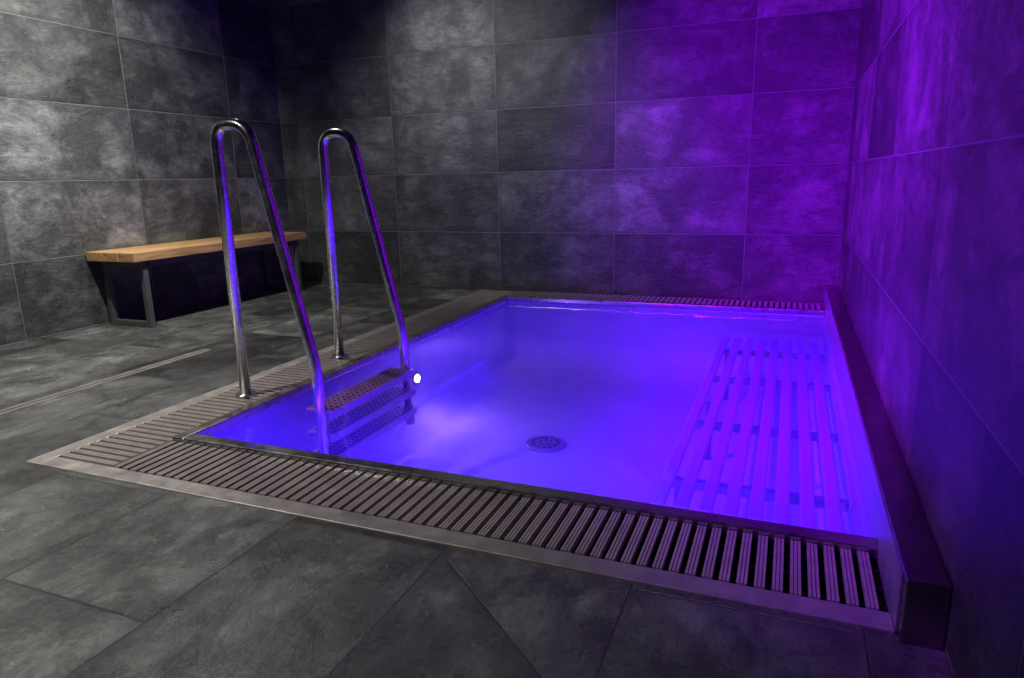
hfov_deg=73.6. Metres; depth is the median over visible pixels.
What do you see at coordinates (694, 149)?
wall
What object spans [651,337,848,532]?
bench
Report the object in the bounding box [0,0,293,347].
wall
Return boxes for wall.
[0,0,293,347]
[268,0,862,307]
[838,0,1023,677]
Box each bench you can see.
[86,232,306,327]
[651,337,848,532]
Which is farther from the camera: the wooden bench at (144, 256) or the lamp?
the wooden bench at (144, 256)
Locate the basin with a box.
[207,301,877,597]
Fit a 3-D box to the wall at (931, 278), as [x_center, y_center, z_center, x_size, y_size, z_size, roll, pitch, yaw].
[0.940,-0.462,1.277,0.120,3.200,6.600,4,14,22]
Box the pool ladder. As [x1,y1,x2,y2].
[210,118,416,456]
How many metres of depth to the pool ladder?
2.86 m
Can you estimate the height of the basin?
0.490 m
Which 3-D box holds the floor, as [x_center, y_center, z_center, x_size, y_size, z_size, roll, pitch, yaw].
[-1.123,0.657,2.401,4.387,0.600,6.600,4,14,22]
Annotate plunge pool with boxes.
[25,285,951,650]
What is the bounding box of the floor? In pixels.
[0,283,952,677]
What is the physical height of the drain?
0.012 m
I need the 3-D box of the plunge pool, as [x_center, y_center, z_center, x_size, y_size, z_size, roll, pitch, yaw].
[0.276,0.272,3.391,2.567,0.634,3.601,4,14,22]
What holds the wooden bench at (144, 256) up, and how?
on the floor
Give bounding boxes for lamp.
[412,371,419,384]

